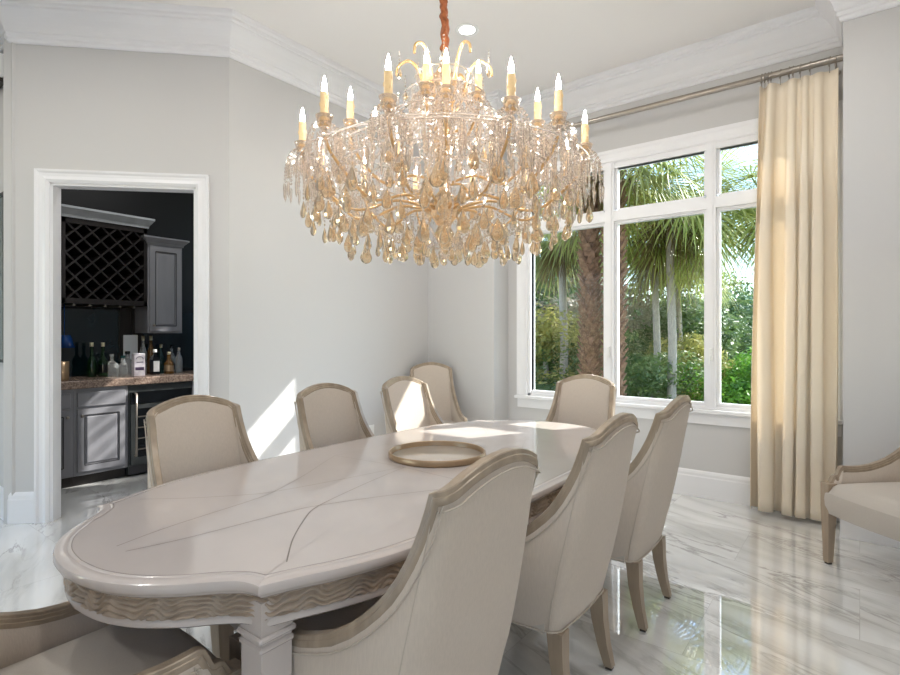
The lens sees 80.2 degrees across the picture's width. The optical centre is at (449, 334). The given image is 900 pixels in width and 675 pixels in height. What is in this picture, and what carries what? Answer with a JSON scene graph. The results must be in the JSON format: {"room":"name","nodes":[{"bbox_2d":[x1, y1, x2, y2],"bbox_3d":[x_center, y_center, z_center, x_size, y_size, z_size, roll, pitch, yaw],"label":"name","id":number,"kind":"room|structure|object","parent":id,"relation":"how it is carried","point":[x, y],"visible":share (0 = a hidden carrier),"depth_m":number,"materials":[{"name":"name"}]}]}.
{"room":"dining room","nodes":[
{"label":"dining room","id":0,"kind":"room"},
{"bbox_2d":[0,43,14,494],"bbox_3d":[-4.759,-0.510,5.163,4.162,3.740,0.140,0,0,37],"label":"wall","id":1,"kind":"structure","parent":0,"point":[12,44],"depth_m":3.85,"materials":[{"name":"grey paint"}]},
{"bbox_2d":[0,192,2,362],"bbox_3d":[-3.706,-0.420,4.246,1.220,1.240,0.030,0,0,37],"label":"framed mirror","id":2,"kind":"object","parent":1,"relation":"attached to","point":[1,193],"visible":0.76,"depth_m":3.93,"materials":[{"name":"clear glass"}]},
{"bbox_2d":[0,53,2,87],"bbox_3d":[-3.363,-1.940,3.946,0.300,0.200,0.090,0,0,37],"label":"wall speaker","id":3,"kind":"object","parent":1,"relation":"attached to","point":[1,54],"visible":0.41,"depth_m":3.86,"materials":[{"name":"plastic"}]},
{"bbox_2d":[0,486,33,523],"bbox_3d":[-4.686,1.247,5.083,4.175,0.224,0.138,0,0,37],"label":"baseboard","id":4,"kind":"structure","parent":1,"relation":"attached to","point":[20,505],"depth_m":3.85,"materials":[{"name":"white paint"}]},
{"bbox_2d":[3,34,228,523],"bbox_3d":[-2.452,-0.510,3.993,1.554,3.740,0.090,0,0,-8],"label":"wall","id":5,"kind":"structure","parent":0,"point":[76,108],"depth_m":3.93,"materials":[{"name":"grey paint"}]},
{"bbox_2d":[34,168,208,523],"bbox_3d":[-2.411,0.080,3.983,1.192,2.559,0.129,0,0,-8],"label":"door frame","id":6,"kind":"structure","parent":5,"relation":"in","point":[48,183],"depth_m":3.90,"materials":[{"name":"white paint"}]},
{"bbox_2d":[61,189,193,370],"bbox_3d":[-3.118,-0.510,6.154,0.140,3.740,3.431,0,0,37],"label":"wall","id":7,"kind":"structure","parent":0,"point":[173,213],"depth_m":5.91,"materials":[{"name":"black paint"}]},
{"bbox_2d":[61,204,154,308],"bbox_3d":[-3.448,-0.733,5.274,0.403,0.915,0.850,0,0,37],"label":"wine rack","id":8,"kind":"object","parent":7,"relation":"attached to","point":[104,253],"visible":0.85,"depth_m":5.21,"materials":[{"name":"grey wood"}]},
{"bbox_2d":[61,304,74,347],"bbox_3d":[-3.655,-0.087,5.061,0.170,0.414,0.170,0,0,37],"label":"lamp","id":9,"kind":"object","parent":8,"relation":"hanging from","point":[66,340],"visible":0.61,"depth_m":5.03,"materials":[{"name":"blue glass"}]},
{"bbox_2d":[61,308,193,376],"bbox_3d":[-3.471,0.074,5.562,0.019,0.668,2.000,0,0,37],"label":"backsplash","id":10,"kind":"structure","parent":7,"relation":"attached to","point":[85,326],"depth_m":5.43,"materials":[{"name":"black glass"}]},
{"bbox_2d":[119,308,142,361],"bbox_3d":[-3.373,0.000,5.648,0.029,0.560,0.225,0,0,37],"label":"wood panel","id":11,"kind":"object","parent":10,"relation":"attached to","point":[126,316],"visible":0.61,"depth_m":5.60,"materials":[{"name":"black wood"}]},
{"bbox_2d":[123,335,137,359],"bbox_3d":[-3.366,0.130,5.627,0.008,0.260,0.140,0,0,37],"label":"plaque","id":12,"kind":"object","parent":11,"relation":"attached to","point":[130,342],"visible":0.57,"depth_m":5.62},
{"bbox_2d":[133,235,189,332],"bbox_3d":[-3.113,-0.517,5.710,0.405,0.995,0.460,0,0,37],"label":"upper cabinet","id":13,"kind":"object","parent":7,"relation":"attached to","point":[162,313],"visible":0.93,"depth_m":5.59,"materials":[{"name":"grey paint"}]},
{"bbox_2d":[229,58,427,459],"bbox_3d":[-0.971,-0.510,5.083,0.140,3.740,2.497,0,0,37],"label":"wall","id":14,"kind":"structure","parent":0,"point":[303,314],"depth_m":4.48,"materials":[{"name":"grey paint"}]},
{"bbox_2d":[0,0,899,141],"bbox_3d":[-2.766,-2.242,2.268,10.650,0.274,9.430,0,0,37],"label":"crown molding","id":15,"kind":"structure","parent":14,"relation":"attached to","point":[94,24],"depth_m":4.06,"materials":[{"name":"white paint"}]},
{"bbox_2d":[0,472,899,674],"bbox_3d":[-2.781,1.420,2.216,10.890,0.120,9.730,0,0,37],"label":"floor","id":16,"kind":"structure","parent":0,"point":[753,591],"depth_m":2.78,"materials":[{"name":"stone"}]},
{"bbox_2d":[61,389,72,488],"bbox_3d":[-3.693,0.920,4.740,0.665,0.879,0.425,0,0,37],"label":"base cabinet","id":17,"kind":"object","parent":16,"relation":"on","point":[66,395],"visible":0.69,"depth_m":4.69,"materials":[{"name":"grey paint"}]},
{"bbox_2d":[61,370,193,389],"bbox_3d":[-3.222,0.444,5.372,0.643,0.070,2.000,0,0,37],"label":"countertop","id":18,"kind":"structure","parent":17,"relation":"on","point":[76,382],"depth_m":5.10,"materials":[{"name":"brown stone"}]},
{"bbox_2d":[61,361,68,380],"bbox_3d":[-3.493,0.323,4.811,0.104,0.170,0.104,0,0,37],"label":"candle holder","id":19,"kind":"object","parent":18,"relation":"on","point":[64,364],"visible":0.62,"depth_m":4.79,"materials":[{"name":"gold metal"}]},
{"bbox_2d":[87,342,96,376],"bbox_3d":[-3.487,0.240,5.197,0.084,0.335,0.083,0,0,37],"label":"bottle","id":20,"kind":"object","parent":18,"relation":"on","point":[91,362],"visible":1,"depth_m":5.17,"materials":[{"name":"green glass"}]},
{"bbox_2d":[98,342,107,376],"bbox_3d":[-3.399,0.240,5.230,0.085,0.335,0.084,0,0,37],"label":"bottle","id":21,"kind":"object","parent":18,"relation":"on","point":[102,363],"visible":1,"depth_m":5.21,"materials":[{"name":"green glass"}]},
{"bbox_2d":[108,354,118,375],"bbox_3d":[-3.363,0.298,5.309,0.090,0.220,0.090,0,0,37],"label":"bottle","id":22,"kind":"object","parent":18,"relation":"on","point":[112,365],"visible":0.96,"depth_m":5.29,"materials":[{"name":"clear glass"}]},
{"bbox_2d":[118,355,126,375],"bbox_3d":[-3.245,0.305,5.298,0.076,0.205,0.075,0,0,37],"label":"bottle","id":23,"kind":"object","parent":18,"relation":"on","point":[122,368],"visible":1,"depth_m":5.28,"materials":[{"name":"clear glass"}]},
{"bbox_2d":[125,351,131,374],"bbox_3d":[-3.347,0.288,5.543,0.090,0.240,0.089,0,0,37],"label":"bottle","id":24,"kind":"object","parent":18,"relation":"on","point":[128,361],"visible":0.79,"depth_m":5.52,"materials":[{"name":"clear glass"}]},
{"bbox_2d":[132,353,144,376],"bbox_3d":[-3.091,0.295,5.299,0.063,0.225,0.104,0,0,37],"label":"tin","id":25,"kind":"object","parent":18,"relation":"on","point":[138,359],"visible":1,"depth_m":5.27,"materials":[{"name":"white metal"}]},
{"bbox_2d":[139,336,146,373],"bbox_3d":[-3.233,0.208,5.626,0.070,0.400,0.069,0,0,37],"label":"bottle","id":26,"kind":"object","parent":18,"relation":"on","point":[142,349],"visible":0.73,"depth_m":5.61,"materials":[{"name":"clear glass"}]},
{"bbox_2d":[147,336,152,373],"bbox_3d":[-3.187,0.208,5.687,0.070,0.400,0.069,0,0,37],"label":"bottle","id":27,"kind":"object","parent":18,"relation":"on","point":[150,349],"visible":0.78,"depth_m":5.66,"materials":[{"name":"orange glass"}]},
{"bbox_2d":[150,349,159,374],"bbox_3d":[-3.050,0.278,5.519,0.074,0.260,0.072,0,0,37],"label":"bottle","id":28,"kind":"object","parent":18,"relation":"on","point":[154,360],"visible":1,"depth_m":5.50,"materials":[{"name":"black glass"}]},
{"bbox_2d":[158,344,164,372],"bbox_3d":[-3.108,0.253,5.740,0.072,0.310,0.071,0,0,37],"label":"bottle","id":29,"kind":"object","parent":18,"relation":"on","point":[161,356],"visible":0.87,"depth_m":5.72,"materials":[{"name":"teal glass"}]},
{"bbox_2d":[164,352,173,373],"bbox_3d":[-2.969,0.293,5.641,0.093,0.230,0.092,0,0,37],"label":"bottle","id":30,"kind":"object","parent":18,"relation":"on","point":[168,365],"visible":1,"depth_m":5.61,"materials":[{"name":"orange glass"}]},
{"bbox_2d":[170,345,175,371],"bbox_3d":[-3.039,0.258,5.830,0.076,0.300,0.075,0,0,37],"label":"bottle","id":31,"kind":"object","parent":18,"relation":"on","point":[173,357],"visible":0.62,"depth_m":5.82,"materials":[{"name":"clear glass"}]},
{"bbox_2d":[175,348,182,372],"bbox_3d":[-2.937,0.273,5.783,0.072,0.270,0.071,0,0,37],"label":"bottle","id":32,"kind":"object","parent":18,"relation":"on","point":[178,360],"visible":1,"depth_m":5.76,"materials":[{"name":"clear glass"}]},
{"bbox_2d":[71,385,127,486],"bbox_3d":[-3.428,0.920,5.086,0.665,0.879,0.443,0,0,37],"label":"base cabinet","id":33,"kind":"object","parent":16,"relation":"on","point":[100,414],"visible":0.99,"depth_m":4.90,"materials":[{"name":"grey paint"}]},
{"bbox_2d":[0,601,240,674],"bbox_3d":[-1.004,0.823,1.299,0.595,1.074,0.814,0,0,37],"label":"dining chair","id":34,"kind":"object","parent":16,"relation":"on","point":[58,639],"visible":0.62,"depth_m":1.46,"materials":[{"name":"fabric"}]},
{"bbox_2d":[125,381,190,474],"bbox_3d":[-3.102,0.911,5.503,0.673,0.858,0.605,0,0,37],"label":"wine fridge","id":35,"kind":"object","parent":16,"relation":"on","point":[141,398],"visible":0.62,"depth_m":5.18,"materials":[{"name":"metal"}]},
{"bbox_2d":[191,381,193,394],"bbox_3d":[-2.789,0.920,5.965,0.608,0.879,0.490,0,0,37],"label":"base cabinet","id":36,"kind":"object","parent":16,"relation":"on","point":[192,382],"visible":0.07,"depth_m":5.59,"materials":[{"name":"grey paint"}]},
{"bbox_2d":[143,395,257,661],"bbox_3d":[-0.932,0.823,2.318,0.814,1.074,0.595,0,0,37],"label":"dining chair","id":37,"kind":"object","parent":16,"relation":"on","point":[187,435],"visible":0.3,"depth_m":2.48,"materials":[{"name":"fabric"}]},
{"bbox_2d":[53,420,610,674],"bbox_3d":[-0.123,0.980,2.542,1.355,0.760,2.919,0,0,37],"label":"dining table","id":38,"kind":"object","parent":16,"relation":"on","point":[262,546],"visible":0.68,"depth_m":1.59,"materials":[{"name":"white stone"}]},
{"bbox_2d":[389,441,485,467],"bbox_3d":[-0.063,0.584,2.645,0.480,0.030,0.480,0,0,37],"label":"round tray","id":39,"kind":"object","parent":38,"relation":"on","point":[426,454],"visible":0.94,"depth_m":2.65,"materials":[{"name":"gold metal"}]},
{"bbox_2d":[294,383,373,450],"bbox_3d":[-0.453,0.823,2.959,0.814,1.074,0.595,0,0,37],"label":"dining chair","id":40,"kind":"object","parent":16,"relation":"on","point":[328,413],"visible":0.24,"depth_m":3.15,"materials":[{"name":"fabric"}]},
{"bbox_2d":[229,447,540,674],"bbox_3d":[-0.171,0.823,1.559,0.814,1.074,0.595,0,0,37],"label":"dining chair","id":41,"kind":"object","parent":16,"relation":"on","point":[448,609],"visible":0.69,"depth_m":1.28,"materials":[{"name":"fabric"}]},
{"bbox_2d":[380,376,444,433],"bbox_3d":[-0.039,0.823,3.499,0.814,1.074,0.595,0,0,37],"label":"dining chair","id":42,"kind":"object","parent":16,"relation":"on","point":[408,403],"visible":0.25,"depth_m":3.69,"materials":[{"name":"fabric"}]},
{"bbox_2d":[410,362,466,422],"bbox_3d":[-0.151,0.823,5.280,0.595,1.074,0.814,0,0,-7],"label":"dining chair","id":43,"kind":"object","parent":16,"relation":"on","point":[438,377],"visible":0.3,"depth_m":5.58,"materials":[{"name":"fabric"}]},
{"bbox_2d":[511,413,639,674],"bbox_3d":[0.325,0.823,2.180,0.814,1.074,0.595,0,0,37],"label":"dining chair","id":44,"kind":"object","parent":16,"relation":"on","point":[568,548],"visible":0.49,"depth_m":1.88,"materials":[{"name":"fabric"}]},
{"bbox_2d":[545,374,616,429],"bbox_3d":[0.774,0.823,3.592,0.595,1.074,0.814,0,0,37],"label":"dining chair","id":45,"kind":"object","parent":16,"relation":"on","point":[588,400],"visible":0.21,"depth_m":3.85,"materials":[{"name":"fabric"}]},
{"bbox_2d":[610,395,692,632],"bbox_3d":[0.801,0.823,2.767,0.814,1.074,0.595,0,0,37],"label":"dining chair","id":46,"kind":"object","parent":16,"relation":"on","point":[652,474],"visible":0.44,"depth_m":2.46,"materials":[{"name":"fabric"}]},
{"bbox_2d":[820,447,899,564],"bbox_3d":[2.647,0.823,2.980,0.814,1.074,0.595,0,0,-9],"label":"dining chair","id":47,"kind":"object","parent":16,"relation":"on","point":[866,496],"visible":1,"depth_m":3.09,"materials":[{"name":"fabric"}]},
{"bbox_2d":[428,129,507,420],"bbox_3d":[0.230,-0.510,5.824,0.864,3.740,0.420,0,0,37],"label":"wall","id":48,"kind":"structure","parent":0,"point":[468,305],"depth_m":5.57,"materials":[{"name":"grey paint"}]},
{"bbox_2d":[123,0,814,107],"bbox_3d":[-2.750,-2.440,2.255,10.890,0.120,9.830,0,0,37],"label":"ceiling","id":49,"kind":"structure","parent":0,"point":[573,40],"depth_m":4.13,"materials":[{"name":"white paint"}]},
{"bbox_2d":[283,0,604,268],"bbox_3d":[-0.032,-1.366,2.609,1.464,2.026,1.444,0,0,-2],"label":"chandelier","id":50,"kind":"object","parent":49,"relation":"hanging from","point":[444,207],"visible":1,"depth_m":2.34,"materials":[{"name":"gold metal"}]},
{"bbox_2d":[283,147,319,204],"bbox_3d":[-0.672,-0.729,2.432,0.163,0.247,0.163,0,0,-41],"label":"drape","id":51,"kind":"object","parent":50,"relation":"hanging from","point":[287,190],"depth_m":2.39,"materials":[{"name":"clear glass"}]},
{"bbox_2d":[305,171,337,220],"bbox_3d":[-0.670,-0.729,2.776,0.163,0.247,0.163,0,0,-21],"label":"crystal pendant","id":52,"kind":"object","parent":50,"relation":"hanging from","point":[332,203],"depth_m":2.75,"materials":[{"name":"clear glass"}]},
{"bbox_2d":[303,120,345,187],"bbox_3d":[-0.502,-0.729,2.132,0.163,0.247,0.163,0,0,-19],"label":"drape","id":53,"kind":"object","parent":50,"relation":"hanging from","point":[324,125],"depth_m":2.12,"materials":[{"name":"clear glass"}]},
{"bbox_2d":[333,125,368,179],"bbox_3d":[-0.464,-0.849,2.486,0.163,0.247,0.163,0,0,-36],"label":"drape","id":54,"kind":"object","parent":50,"relation":"hanging from","point":[364,170],"depth_m":2.47,"materials":[{"name":"clear glass"}]},
{"bbox_2d":[349,190,378,229],"bbox_3d":[-0.496,-0.729,3.073,0.163,0.247,0.163,0,0,43],"label":"crystal pendant","id":55,"kind":"object","parent":50,"relation":"hanging from","point":[375,210],"depth_m":3.03,"materials":[{"name":"clear glass"}]},
{"bbox_2d":[365,102,411,175],"bbox_3d":[-0.227,-0.729,1.965,0.163,0.247,0.163,0,0,-41],"label":"drape","id":56,"kind":"object","parent":50,"relation":"hanging from","point":[402,161],"depth_m":1.95,"materials":[{"name":"clear glass"}]},
{"bbox_2d":[381,164,411,205],"bbox_3d":[-0.297,-0.849,2.961,0.163,0.247,0.163,0,0,-20],"label":"crystal pendant","id":57,"kind":"object","parent":50,"relation":"hanging from","point":[384,175],"depth_m":2.92,"materials":[{"name":"clear glass"}]},
{"bbox_2d":[402,196,429,230],"bbox_3d":[-0.207,-0.729,3.240,0.163,0.247,0.163,0,0,-37],"label":"crystal pendant","id":58,"kind":"object","parent":50,"relation":"hanging from","point":[416,214],"depth_m":3.18,"materials":[{"name":"clear glass"}]},
{"bbox_2d":[408,88,443,148],"bbox_3d":[-0.109,-0.999,2.444,0.163,0.247,0.163,0,0,-11],"label":"strand","id":59,"kind":"object","parent":50,"relation":"hanging from","point":[427,94],"depth_m":2.42,"materials":[{"name":"clear glass"}]},
{"bbox_2d":[425,92,465,159],"bbox_3d":[-0.016,-0.849,2.150,0.163,0.247,0.163,0,0,-30],"label":"drape","id":60,"kind":"object","parent":50,"relation":"hanging from","point":[446,97],"depth_m":2.12,"materials":[{"name":"clear glass"}]},
{"bbox_2d":[431,120,461,167],"bbox_3d":[-0.015,-0.999,2.774,0.163,0.247,0.163,0,0,27],"label":"drape","id":61,"kind":"object","parent":50,"relation":"hanging from","point":[456,125],"depth_m":2.79,"materials":[{"name":"clear glass"}]},
{"bbox_2d":[460,196,485,235],"bbox_3d":[0.137,-0.729,3.244,0.163,0.247,0.163,0,0,-12],"label":"crystal pendant","id":62,"kind":"object","parent":50,"relation":"hanging from","point":[475,226],"depth_m":3.17,"materials":[{"name":"clear glass"}]},
{"bbox_2d":[462,97,493,154],"bbox_3d":[0.135,-0.999,2.536,0.163,0.247,0.163,0,0,-10],"label":"drape","id":63,"kind":"object","parent":50,"relation":"hanging from","point":[480,99],"depth_m":2.50,"materials":[{"name":"clear glass"}]},
{"bbox_2d":[477,161,505,204],"bbox_3d":[0.232,-0.849,2.966,0.163,0.247,0.163,0,0,-45],"label":"drape","id":64,"kind":"object","parent":50,"relation":"hanging from","point":[479,185],"depth_m":2.93,"materials":[{"name":"clear glass"}]},
{"bbox_2d":[488,104,534,176],"bbox_3d":[0.227,-0.729,1.986,0.163,0.247,0.163,0,0,-33],"label":"drape","id":65,"kind":"object","parent":50,"relation":"hanging from","point":[497,162],"depth_m":1.96,"materials":[{"name":"clear glass"}]},
{"bbox_2d":[509,193,533,230],"bbox_3d":[0.428,-0.729,3.083,0.163,0.247,0.163,0,0,-17],"label":"crystal pendant","id":66,"kind":"object","parent":50,"relation":"hanging from","point":[526,199],"depth_m":3.05,"materials":[{"name":"clear glass"}]},
{"bbox_2d":[520,126,554,179],"bbox_3d":[0.409,-0.849,2.495,0.163,0.247,0.163,0,0,27],"label":"drape","id":67,"kind":"object","parent":50,"relation":"hanging from","point":[521,175],"depth_m":2.47,"materials":[{"name":"clear glass"}]},
{"bbox_2d":[537,119,580,186],"bbox_3d":[0.430,-0.729,2.118,0.163,0.247,0.163,0,0,35],"label":"drape","id":68,"kind":"object","parent":50,"relation":"hanging from","point":[552,144],"depth_m":2.09,"materials":[{"name":"clear glass"}]},
{"bbox_2d":[552,173,583,221],"bbox_3d":[0.609,-0.729,2.790,0.163,0.247,0.163,0,0,-30],"label":"crystal pendant","id":69,"kind":"object","parent":50,"relation":"hanging from","point":[561,188],"depth_m":2.77,"materials":[{"name":"clear glass"}]},
{"bbox_2d":[566,149,604,206],"bbox_3d":[0.621,-0.729,2.457,0.163,0.247,0.163,0,0,-29],"label":"drape","id":70,"kind":"object","parent":50,"relation":"hanging from","point":[583,180],"depth_m":2.42,"materials":[{"name":"clear glass"}]},
{"bbox_2d":[455,23,478,36],"bbox_3d":[0.133,-2.377,4.167,0.188,0.006,0.188,0,0,37],"label":"recessed light","id":71,"kind":"object","parent":49,"relation":"in","point":[465,29],"visible":1,"depth_m":4.16,"materials":[{"name":"white plastic"}]},
{"bbox_2d":[508,46,842,476],"bbox_3d":[1.785,-0.510,4.806,2.842,3.740,0.140,0,0,37],"label":"wall","id":72,"kind":"structure","parent":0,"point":[706,447],"depth_m":4.52,"materials":[{"name":"grey paint"}]},
{"bbox_2d":[510,54,842,143],"bbox_3d":[1.695,-1.942,4.666,2.806,0.095,0.210,0,0,37],"label":"curtain rod","id":73,"kind":"object","parent":72,"relation":"attached to","point":[837,58],"visible":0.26,"depth_m":4.26,"materials":[{"name":"silver metal"}]},
{"bbox_2d":[750,56,838,520],"bbox_3d":[2.514,-0.321,3.926,0.552,3.324,0.152,0,0,37],"label":"curtain","id":74,"kind":"object","parent":73,"relation":"hanging from","point":[794,427],"visible":0.98,"depth_m":3.90,"materials":[{"name":"beige fabric"}]},
{"bbox_2d":[514,100,842,436],"bbox_3d":[1.791,-0.481,4.734,2.737,2.442,0.168,0,0,37],"label":"window","id":75,"kind":"structure","parent":72,"relation":"attached to","point":[710,142],"depth_m":4.64,"materials":[{"name":"white paint"}]},
{"bbox_2d":[630,461,899,547],"bbox_3d":[-0.781,1.247,0.744,5.645,0.224,9.430,0,0,37],"label":"baseboard","id":76,"kind":"structure","parent":72,"relation":"attached to","point":[728,488],"depth_m":4.34,"materials":[{"name":"white paint"}]},
{"bbox_2d":[843,6,899,464],"bbox_3d":[3.585,-0.510,3.192,1.978,3.740,0.510,0,0,37],"label":"wall","id":77,"kind":"structure","parent":0,"point":[871,43],"depth_m":3.50,"materials":[{"name":"grey paint"}]},
{"label":"outside","id":78,"kind":"structure","parent":0,"visible":0},
{"label":"ground","id":79,"kind":"structure","parent":78,"visible":0},
{"bbox_2d":[535,377,556,390],"bbox_3d":[1.670,1.482,11.078,2.908,1.111,2.764,0,0,37],"label":"shrub","id":80,"kind":"object","parent":79,"relation":"on","point":[548,386],"visible":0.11,"depth_m":10.72,"materials":[{"name":"green plant"}]},
{"bbox_2d":[535,234,580,382],"bbox_3d":[1.829,-0.582,17.033,8.052,5.187,6.251,0,0,-30],"label":"tree","id":81,"kind":"object","parent":79,"relation":"on","point":[539,286],"visible":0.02,"depth_m":15.95,"materials":[{"name":"green plant"}]},
{"bbox_2d":[535,214,603,380],"bbox_3d":[2.604,-0.534,11.976,3.050,4.492,3.288,0,0,37],"label":"palm tree","id":82,"kind":"object","parent":79,"relation":"on","point":[565,266],"visible":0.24,"depth_m":11.94,"materials":[{"name":"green plant"}]},
{"bbox_2d":[535,303,603,389],"bbox_3d":[2.431,0.527,12.730,3.154,2.507,3.314,0,0,37],"label":"shrub","id":83,"kind":"object","parent":79,"relation":"on","point":[547,333],"visible":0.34,"depth_m":12.06,"materials":[{"name":"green plant"}]},
{"bbox_2d":[535,264,603,377],"bbox_3d":[3.322,-0.704,20.388,5.272,4.834,7.750,0,0,16],"label":"tree","id":84,"kind":"object","parent":79,"relation":"on","point":[568,291],"visible":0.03,"depth_m":17.99,"materials":[{"name":"green leaves"},{"name":"grey bark"}]},
{"bbox_2d":[535,334,653,395],"bbox_3d":[3.265,1.009,12.748,3.606,2.090,3.043,0,0,-23],"label":"shrub","id":85,"kind":"object","parent":79,"relation":"on","point":[551,363],"visible":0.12,"depth_m":11.95,"materials":[{"name":"green plant"}]},
{"bbox_2d":[535,286,660,373],"bbox_3d":[3.298,0.248,14.636,4.528,2.933,4.132,0,0,17],"label":"tree","id":86,"kind":"object","parent":79,"relation":"on","point":[634,324],"visible":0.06,"depth_m":13.05,"materials":[{"name":"green leaves"},{"name":"grey bark"}]},
{"bbox_2d":[537,155,723,375],"bbox_3d":[2.332,-1.629,8.938,3.930,6.683,3.997,0,0,37],"label":"palm tree","id":87,"kind":"object","parent":79,"relation":"on","point":[589,353],"visible":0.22,"depth_m":8.87,"materials":[{"name":"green plant"}]},
{"bbox_2d":[535,268,752,357],"bbox_3d":[6.907,-0.835,20.188,9.032,5.096,6.699,0,0,37],"label":"tree","id":88,"kind":"object","parent":79,"relation":"on","point":[733,305],"visible":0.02,"depth_m":19.29,"materials":[{"name":"green plant"}]},
{"bbox_2d":[536,147,754,395],"bbox_3d":[2.722,-1.517,8.574,3.901,6.460,3.894,0,0,14],"label":"palm tree","id":89,"kind":"object","parent":79,"relation":"on","point":[623,271],"visible":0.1,"depth_m":8.55,"materials":[{"name":"green plant"}]},
{"bbox_2d":[599,349,703,398],"bbox_3d":[3.687,1.229,10.564,2.309,1.924,2.632,0,0,-45],"label":"shrub","id":90,"kind":"object","parent":79,"relation":"on","point":[645,384],"visible":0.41,"depth_m":10.11,"materials":[{"name":"green plant"}]},
{"bbox_2d":[599,220,733,397],"bbox_3d":[4.465,-0.403,11.574,3.130,4.230,3.370,0,0,17],"label":"palm tree","id":91,"kind":"object","parent":79,"relation":"on","point":[655,306],"visible":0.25,"depth_m":11.25,"materials":[{"name":"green plant"}]},
{"bbox_2d":[582,145,757,398],"bbox_3d":[4.319,-0.753,10.139,3.964,4.929,4.278,0,0,37],"label":"palm tree","id":92,"kind":"object","parent":79,"relation":"on","point":[671,313],"visible":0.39,"depth_m":10.07,"materials":[{"name":"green plant"}]},
{"bbox_2d":[600,295,741,396],"bbox_3d":[5.640,0.441,14.614,4.222,2.981,4.253,0,0,37],"label":"shrub","id":93,"kind":"object","parent":79,"relation":"on","point":[689,324],"visible":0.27,"depth_m":13.52,"materials":[{"name":"green plant"}]},
{"bbox_2d":[626,239,746,395],"bbox_3d":[5.632,-0.347,13.000,2.976,4.118,3.223,0,0,37],"label":"palm tree","id":94,"kind":"object","parent":79,"relation":"on","point":[678,307],"visible":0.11,"depth_m":12.94,"materials":[{"name":"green plant"}]},
{"bbox_2d":[632,276,752,360],"bbox_3d":[9.805,-0.347,22.477,6.030,4.122,7.292,0,0,-13],"label":"tree","id":95,"kind":"object","parent":79,"relation":"on","point":[739,291],"visible":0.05,"depth_m":19.97,"materials":[{"name":"green plant"}]},
{"bbox_2d":[645,330,750,399],"bbox_3d":[5.640,0.858,11.907,2.131,1.926,2.491,0,0,37],"label":"shrub","id":96,"kind":"object","parent":79,"relation":"on","point":[698,344],"visible":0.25,"depth_m":11.60,"materials":[{"name":"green plant"}]},
{"bbox_2d":[647,164,756,310],"bbox_3d":[5.866,-0.696,10.019,4.430,4.816,4.231,0,0,37],"label":"palm tree","id":97,"kind":"object","parent":79,"relation":"on","point":[751,211],"visible":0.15,"depth_m":9.39,"materials":[{"name":"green plant"}]},
{"bbox_2d":[677,362,750,404],"bbox_3d":[5.740,1.173,10.862,2.269,1.308,3.268,0,0,37],"label":"shrub","id":98,"kind":"object","parent":79,"relation":"on","point":[731,392],"visible":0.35,"depth_m":10.26,"materials":[{"name":"green plant"}]},
{"bbox_2d":[682,272,752,350],"bbox_3d":[12.582,-0.578,23.056,4.726,4.582,6.032,0,0,-12],"label":"tree","id":99,"kind":"object","parent":79,"relation":"on","point":[735,277],"visible":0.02,"depth_m":23.53,"materials":[{"name":"green plant"}]},
{"bbox_2d":[684,300,752,372],"bbox_3d":[7.947,0.321,16.054,4.323,2.791,4.175,0,0,-15],"label":"tree","id":100,"kind":"object","parent":79,"relation":"on","point":[743,347],"visible":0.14,"depth_m":15.69,"materials":[{"name":"green plant"}]},
{"bbox_2d":[721,346,751,403],"bbox_3d":[6.460,1.036,10.567,2.550,1.715,2.560,0,0,37],"label":"shrub","id":101,"kind":"object","parent":79,"relation":"on","point":[741,356],"visible":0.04,"depth_m":10.73,"materials":[{"name":"green plant"}]},
{"bbox_2d":[725,168,756,290],"bbox_3d":[6.691,-0.879,9.092,4.147,5.183,4.021,0,0,37],"label":"palm tree","id":102,"kind":"object","parent":79,"relation":"on","point":[749,183],"visible":0.02,"depth_m":9.53,"materials":[{"name":"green plant"}]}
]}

